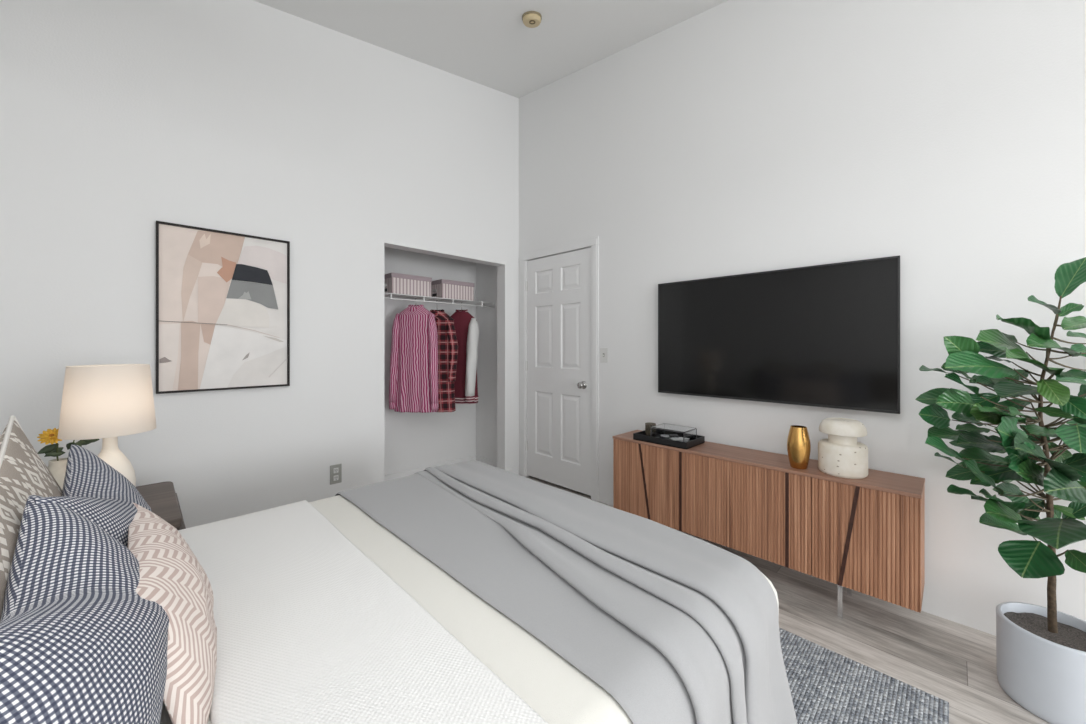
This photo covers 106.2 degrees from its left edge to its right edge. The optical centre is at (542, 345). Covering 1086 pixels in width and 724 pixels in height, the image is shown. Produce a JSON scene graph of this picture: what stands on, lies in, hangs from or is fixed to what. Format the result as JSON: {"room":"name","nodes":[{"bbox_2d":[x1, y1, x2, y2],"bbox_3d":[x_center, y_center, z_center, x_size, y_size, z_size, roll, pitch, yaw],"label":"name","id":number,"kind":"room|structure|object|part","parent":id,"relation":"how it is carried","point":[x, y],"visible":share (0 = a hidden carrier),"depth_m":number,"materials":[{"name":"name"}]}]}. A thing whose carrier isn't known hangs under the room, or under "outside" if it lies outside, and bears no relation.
{"room":"bedroom","nodes":[
{"label":"bedroom","id":0,"kind":"room"},
{"bbox_2d":[0,0,518,527],"bbox_3d":[-1.542,-0.586,2.710,3.570,3.653,0.120,0,0,-45],"label":"wall","id":1,"kind":"structure","parent":0,"point":[119,118],"depth_m":2.39,"materials":[{"name":"white paint"}]},
{"bbox_2d":[156,221,289,393],"bbox_3d":[-1.805,-0.199,2.342,0.606,0.901,0.032,0,0,-45],"label":"framed picture","id":2,"kind":"object","parent":1,"relation":"attached to","point":[223,297],"visible":1,"depth_m":2.31,"materials":[{"name":"paper"}]},
{"bbox_2d":[330,464,341,484],"bbox_3d":[-1.401,0.870,2.760,0.074,0.128,0.009,0,0,-45],"label":"wall outlet","id":3,"kind":"object","parent":1,"relation":"attached to","point":[335,470],"visible":1,"depth_m":2.76,"materials":[{"name":"grey plastic"}]},
{"bbox_2d":[333,475,338,480],"bbox_3d":[-1.399,0.895,2.758,0.032,0.034,0.003,0,0,-45],"label":"socket","id":4,"kind":"object","parent":3,"relation":"attached to","point":[335,477],"depth_m":2.76,"materials":[{"name":"grey plastic"}]},
{"bbox_2d":[506,467,517,473],"bbox_3d":[-0.296,1.200,3.853,0.148,0.080,0.014,0,0,-45],"label":"baseboard","id":5,"kind":"structure","parent":1,"relation":"attached to","point":[515,469],"depth_m":3.87,"materials":[{"name":"white paint"}]},
{"bbox_2d":[384,247,475,475],"bbox_3d":[-1.209,-0.010,3.929,1.520,2.500,0.120,0,0,-45],"label":"wall","id":6,"kind":"structure","parent":0,"point":[411,440],"depth_m":3.90,"materials":[{"name":"white paint"}]},
{"bbox_2d":[384,455,475,480],"bbox_3d":[-1.194,1.200,3.850,1.370,0.080,0.014,0,0,-45],"label":"baseboard","id":7,"kind":"structure","parent":6,"relation":"attached to","point":[469,458],"depth_m":3.87,"materials":[{"name":"white paint"}]},
{"bbox_2d":[384,292,494,307],"bbox_3d":[-1.083,-0.408,3.738,1.368,0.052,0.322,0,0,-45],"label":"wire shelf","id":8,"kind":"object","parent":6,"relation":"attached to","point":[452,301],"visible":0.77,"depth_m":3.75,"materials":[{"name":"white metal"}]},
{"bbox_2d":[384,273,431,298],"bbox_3d":[-1.217,-0.520,3.604,0.372,0.170,0.272,0,0,-45],"label":"storage box","id":9,"kind":"object","parent":8,"relation":"on","point":[397,283],"visible":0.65,"depth_m":3.49,"materials":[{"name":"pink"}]},
{"bbox_3d":[-1.217,-0.586,3.604,0.372,0.038,0.272,0,0,-45],"label":"lid","id":10,"kind":"part","parent":9,"relation":"part of","materials":[{"name":"grey"}]},
{"bbox_3d":[-0.980,-0.428,3.635,1.368,0.009,0.009,0,0,-45],"label":"rail","id":11,"kind":"part","parent":8,"relation":"part of","materials":[{"name":"white metal"}]},
{"bbox_3d":[-0.979,-0.388,3.633,1.368,0.012,0.012,0,0,-45],"label":"hanging rail","id":12,"kind":"part","parent":8,"relation":"part of","materials":[{"name":"white metal"}]},
{"bbox_2d":[429,279,473,301],"bbox_3d":[-0.888,-0.520,3.930,0.359,0.170,0.272,0,0,-45],"label":"storage box","id":13,"kind":"object","parent":8,"relation":"on","point":[442,288],"visible":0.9,"depth_m":3.81,"materials":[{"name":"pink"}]},
{"bbox_3d":[-0.888,-0.586,3.930,0.359,0.038,0.272,0,0,-45],"label":"lid","id":14,"kind":"part","parent":13,"relation":"part of","materials":[{"name":"grey"}]},
{"bbox_2d":[476,263,496,460],"bbox_3d":[-0.490,-0.010,4.199,0.120,2.500,0.510,0,0,-45],"label":"wall","id":15,"kind":"structure","parent":0,"point":[486,275],"depth_m":4.21,"materials":[{"name":"white paint"}]},
{"bbox_2d":[476,455,496,466],"bbox_3d":[-0.533,1.200,4.146,0.014,0.080,0.496,0,0,-45],"label":"baseboard","id":16,"kind":"structure","parent":15,"relation":"attached to","point":[478,458],"depth_m":4.18,"materials":[{"name":"white paint"}]},
{"bbox_2d":[253,0,727,97],"bbox_3d":[1.202,-1.717,0.031,3.690,1.588,7.790,0,0,-45],"label":"ceiling","id":17,"kind":"structure","parent":0,"point":[488,43],"depth_m":2.78,"materials":[{"name":"white paint"}]},
{"bbox_2d":[522,11,541,27],"bbox_3d":[-0.073,-2.121,2.658,0.128,0.062,0.128,0,0,-45],"label":"smoke detector","id":18,"kind":"object","parent":17,"relation":"attached to","point":[531,19],"visible":1,"depth_m":2.63,"materials":[{"name":"beige plastic"}]},
{"bbox_2d":[518,474,1050,723],"bbox_3d":[1.044,1.280,0.318,3.870,0.080,8.420,0,0,-45],"label":"floor","id":19,"kind":"structure","parent":0,"point":[955,663],"depth_m":1.71,"materials":[{"name":"grey wood"}]},
{"bbox_2d":[136,481,185,529],"bbox_3d":[-1.679,0.930,1.500,0.570,0.620,0.578,0,0,-45],"label":"nightstand","id":20,"kind":"object","parent":19,"relation":"on","point":[162,499],"visible":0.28,"depth_m":1.62,"materials":[{"name":"brown wood"}]},
{"bbox_2d":[47,458,66,489],"bbox_3d":[-1.780,0.519,1.502,0.110,0.199,0.110,0,0,-45],"label":"flower vase","id":21,"kind":"object","parent":20,"relation":"on","point":[57,469],"visible":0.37,"depth_m":1.48,"materials":[{"name":"white ceramic"}]},
{"bbox_2d":[37,428,98,460],"bbox_3d":[-1.744,0.381,1.494,0.078,0.170,0.147,0,0,20],"label":"flower","id":22,"kind":"object","parent":21,"relation":"in","point":[49,436],"visible":0.75,"depth_m":1.47,"materials":[{"name":"yellow plant"}]},
{"bbox_3d":[-1.758,0.396,1.503,0.046,0.139,0.094,0,0,15],"label":"stem","id":23,"kind":"part","parent":22,"relation":"part of","materials":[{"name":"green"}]},
{"bbox_2d":[58,364,156,485],"bbox_3d":[-1.595,0.346,1.503,0.249,0.546,0.249,0,0,-45],"label":"table lamp","id":24,"kind":"object","parent":20,"relation":"on","point":[107,402],"visible":0.7,"depth_m":1.43,"materials":[{"name":"white fabric"}]},
{"bbox_3d":[-1.595,0.197,1.503,0.249,0.247,0.249,0,0,-45],"label":"lamp shade","id":25,"kind":"part","parent":24,"relation":"part of","materials":[{"name":"beige fabric"}]},
{"bbox_3d":[-1.497,0.775,1.673,0.018,0.210,0.508,0,0,-45],"label":"drawer","id":26,"kind":"part","parent":20,"relation":"part of","materials":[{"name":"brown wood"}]},
{"bbox_2d":[160,495,778,723],"bbox_3d":[-0.592,0.775,0.980,2.060,0.930,1.595,0,0,-45],"label":"bed","id":27,"kind":"object","parent":19,"relation":"on","point":[553,687],"visible":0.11,"depth_m":0.88,"materials":[{"name":"white fabric"}]},
{"bbox_2d":[0,416,61,619],"bbox_3d":[-0.970,0.390,0.777,0.170,0.440,0.767,0,0,-45],"label":"pillow","id":28,"kind":"object","parent":27,"relation":"on","point":[23,473],"visible":0.33,"depth_m":0.81,"materials":[{"name":"white fabric"}]},
{"bbox_2d":[0,495,168,723],"bbox_3d":[-0.649,0.443,0.581,0.172,0.362,0.540,0,0,-45],"label":"pillow","id":29,"kind":"object","parent":27,"relation":"on","point":[79,644],"visible":0.98,"depth_m":0.50,"materials":[{"name":"blue fabric"}]},
{"bbox_2d":[34,444,151,546],"bbox_3d":[-0.999,0.443,0.938,0.160,0.364,0.540,0,0,-45],"label":"pillow","id":30,"kind":"object","parent":27,"relation":"on","point":[93,489],"visible":0.27,"depth_m":0.95,"materials":[{"name":"blue fabric"}]},
{"bbox_2d":[127,503,216,723],"bbox_3d":[-0.731,0.506,0.803,0.125,0.280,0.560,0,0,-45],"label":"pillow","id":31,"kind":"object","parent":27,"relation":"on","point":[172,577],"visible":0.72,"depth_m":0.68,"materials":[{"name":"beige fabric"}]},
{"bbox_2d":[178,500,547,723],"bbox_3d":[-0.586,0.773,0.986,0.390,0.333,1.561,0,0,-45],"label":"coverlet","id":32,"kind":"object","parent":27,"relation":"on","point":[311,630],"visible":0.83,"depth_m":0.84,"materials":[{"name":"white fabric"}]},
{"bbox_2d":[335,460,796,723],"bbox_3d":[-0.103,0.796,1.422,0.729,0.437,1.664,0,0,-45],"label":"throw blanket","id":33,"kind":"object","parent":27,"relation":"on","point":[678,627],"visible":1,"depth_m":1.04,"materials":[{"name":"grey fabric"}]},
{"bbox_2d":[613,430,924,617],"bbox_3d":[1.109,0.924,2.304,0.300,0.632,1.522,0,0,-45],"label":"sideboard","id":34,"kind":"object","parent":19,"relation":"on","point":[866,535],"visible":0.92,"depth_m":2.00,"materials":[{"name":"brown wood"}]},
{"bbox_3d":[0.612,0.859,2.612,0.020,0.465,0.378,0,0,-45],"label":"door","id":35,"kind":"part","parent":34,"relation":"part of","materials":[{"name":"brown wood"}]},
{"bbox_2d":[633,430,704,449],"bbox_3d":[0.798,0.588,2.597,0.248,0.040,0.362,0,0,-45],"label":"tray","id":36,"kind":"object","parent":34,"relation":"on","point":[640,436],"visible":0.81,"depth_m":2.50,"materials":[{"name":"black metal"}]},
{"bbox_2d":[645,422,655,435],"bbox_3d":[0.708,0.556,2.687,0.070,0.085,0.070,0,0,-45],"label":"glass","id":37,"kind":"object","parent":36,"relation":"on","point":[648,425],"visible":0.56,"depth_m":2.66,"materials":[{"name":"black glass"}]},
{"bbox_2d":[651,423,696,441],"bbox_3d":[0.823,0.557,2.572,0.172,0.084,0.224,0,0,-45],"label":"acrylic box","id":38,"kind":"object","parent":36,"relation":"on","point":[666,431],"visible":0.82,"depth_m":2.52,"materials":[{"name":"clear plastic"}]},
{"bbox_3d":[0.823,0.518,2.572,0.172,0.006,0.224,0,0,-45],"label":"lid","id":39,"kind":"part","parent":38,"relation":"part of","materials":[{"name":"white plastic"}]},
{"bbox_3d":[0.879,0.859,2.342,0.020,0.465,0.375,0,0,-45],"label":"door","id":40,"kind":"part","parent":34,"relation":"part of","materials":[{"name":"brown wood"}]},
{"bbox_3d":[1.146,0.859,2.074,0.020,0.465,0.376,0,0,-45],"label":"door","id":41,"kind":"part","parent":34,"relation":"part of","materials":[{"name":"brown wood"}]},
{"bbox_2d":[787,425,810,468],"bbox_3d":[1.273,0.506,2.032,0.101,0.204,0.101,0,0,-45],"label":"vase","id":42,"kind":"object","parent":34,"relation":"on","point":[798,440],"visible":1,"depth_m":2.00,"materials":[{"name":"gold metal"}]},
{"bbox_3d":[1.357,1.165,1.863,0.018,0.149,0.018,0,0,-45],"label":"leg","id":43,"kind":"part","parent":34,"relation":"part of","materials":[{"name":"silver metal"}]},
{"bbox_2d":[818,418,867,478],"bbox_3d":[1.428,0.480,1.946,0.193,0.255,0.193,0,0,-45],"label":"jar","id":44,"kind":"object","parent":34,"relation":"on","point":[841,455],"visible":1,"depth_m":1.88,"materials":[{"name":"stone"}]},
{"bbox_3d":[1.524,1.165,2.028,0.018,0.149,0.018,0,0,-45],"label":"leg","id":45,"kind":"part","parent":34,"relation":"part of","materials":[{"name":"silver metal"}]},
{"bbox_3d":[1.413,0.859,1.804,0.020,0.465,0.377,0,0,-45],"label":"door","id":46,"kind":"part","parent":34,"relation":"part of","materials":[{"name":"brown wood"}]},
{"bbox_2d":[779,628,948,723],"bbox_3d":[0.067,1.234,1.590,1.635,0.010,2.138,0,0,-45],"label":"rug","id":47,"kind":"object","parent":19,"relation":"on","point":[827,686],"visible":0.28,"depth_m":1.45,"materials":[{"name":"grey carpet"}]},
{"bbox_2d":[996,602,1085,723],"bbox_3d":[1.773,1.105,1.408,0.281,0.270,0.281,0,0,-45],"label":"planter","id":48,"kind":"object","parent":19,"relation":"on","point":[1041,670],"visible":0.98,"depth_m":1.37,"materials":[{"name":"ceramic"}]},
{"bbox_2d":[915,257,1085,632],"bbox_3d":[1.701,0.367,1.387,0.775,1.367,0.642,0,0,-45],"label":"fig tree","id":49,"kind":"object","parent":48,"relation":"in","point":[1027,558],"visible":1,"depth_m":1.39,"materials":[{"name":"green plant"}]},
{"bbox_2d":[519,0,1085,635],"bbox_3d":[2.469,-0.596,1.288,0.120,3.671,7.790,0,0,-45],"label":"wall","id":50,"kind":"structure","parent":0,"point":[736,137],"depth_m":2.10,"materials":[{"name":"white paint"}]},
{"bbox_2d":[526,247,590,495],"bbox_3d":[0.108,0.211,3.568,0.100,2.013,0.776,0,0,-45],"label":"door","id":51,"kind":"structure","parent":50,"relation":"in","point":[558,287],"depth_m":3.54,"materials":[{"name":"white paint"}]},
{"bbox_3d":[0.314,0.325,3.334,0.064,0.066,0.066,0,0,-45],"label":"knob","id":52,"kind":"part","parent":51,"relation":"part of","materials":[{"name":"silver metal"}]},
{"bbox_2d":[520,236,598,501],"bbox_3d":[0.113,0.185,3.567,0.014,2.110,0.930,0,0,-45],"label":"trim","id":53,"kind":"structure","parent":50,"relation":"attached to","point":[593,242],"depth_m":3.28,"materials":[{"name":"white paint"}]},
{"bbox_2d":[600,348,607,362],"bbox_3d":[0.474,0.075,3.200,0.018,0.116,0.074,0,0,-45],"label":"light switch","id":54,"kind":"object","parent":50,"relation":"attached to","point":[603,351],"visible":1,"depth_m":3.20,"materials":[{"name":"white plastic"}]},
{"bbox_2d":[658,255,899,413],"bbox_3d":[1.256,-0.051,2.387,0.053,0.748,1.261,0,0,-45],"label":"television","id":55,"kind":"object","parent":50,"relation":"attached to","point":[825,335],"visible":1,"depth_m":2.25,"materials":[{"name":"black"}]},
{"bbox_3d":[-1.096,-0.340,3.517,0.180,0.136,0.228,0,0,-45],"label":"clothes hanger","id":56,"kind":"object","parent":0,"visible":0},
{"bbox_2d":[389,304,438,412],"bbox_3d":[-1.097,0.106,3.510,0.436,0.919,0.186,0,0,7],"label":"shirt","id":57,"kind":"object","parent":56,"relation":"hanging from","point":[413,383],"visible":1,"depth_m":3.45,"materials":[{"name":"pink fabric"}]},
{"bbox_3d":[-0.950,-0.325,3.661,0.154,0.166,0.223,0,0,-45],"label":"clothes hanger","id":58,"kind":"object","parent":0,"visible":0},
{"bbox_2d":[430,309,457,411],"bbox_3d":[-0.952,0.131,3.658,0.422,0.909,0.187,0,0,12],"label":"shirt","id":59,"kind":"object","parent":58,"relation":"hanging from","point":[447,339],"visible":0.6,"depth_m":3.59,"materials":[{"name":"fabric"}]},
{"bbox_3d":[-0.766,-0.328,3.845,0.162,0.159,0.192,0,0,-45],"label":"clothes hanger","id":60,"kind":"object","parent":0,"visible":0},
{"bbox_2d":[450,309,478,403],"bbox_3d":[-0.770,0.101,3.804,0.354,0.883,0.262,0,0,7],"label":"jacket","id":61,"kind":"object","parent":60,"relation":"hanging from","point":[466,325],"visible":0.65,"depth_m":3.77,"materials":[{"name":"red fabric"}]}
]}

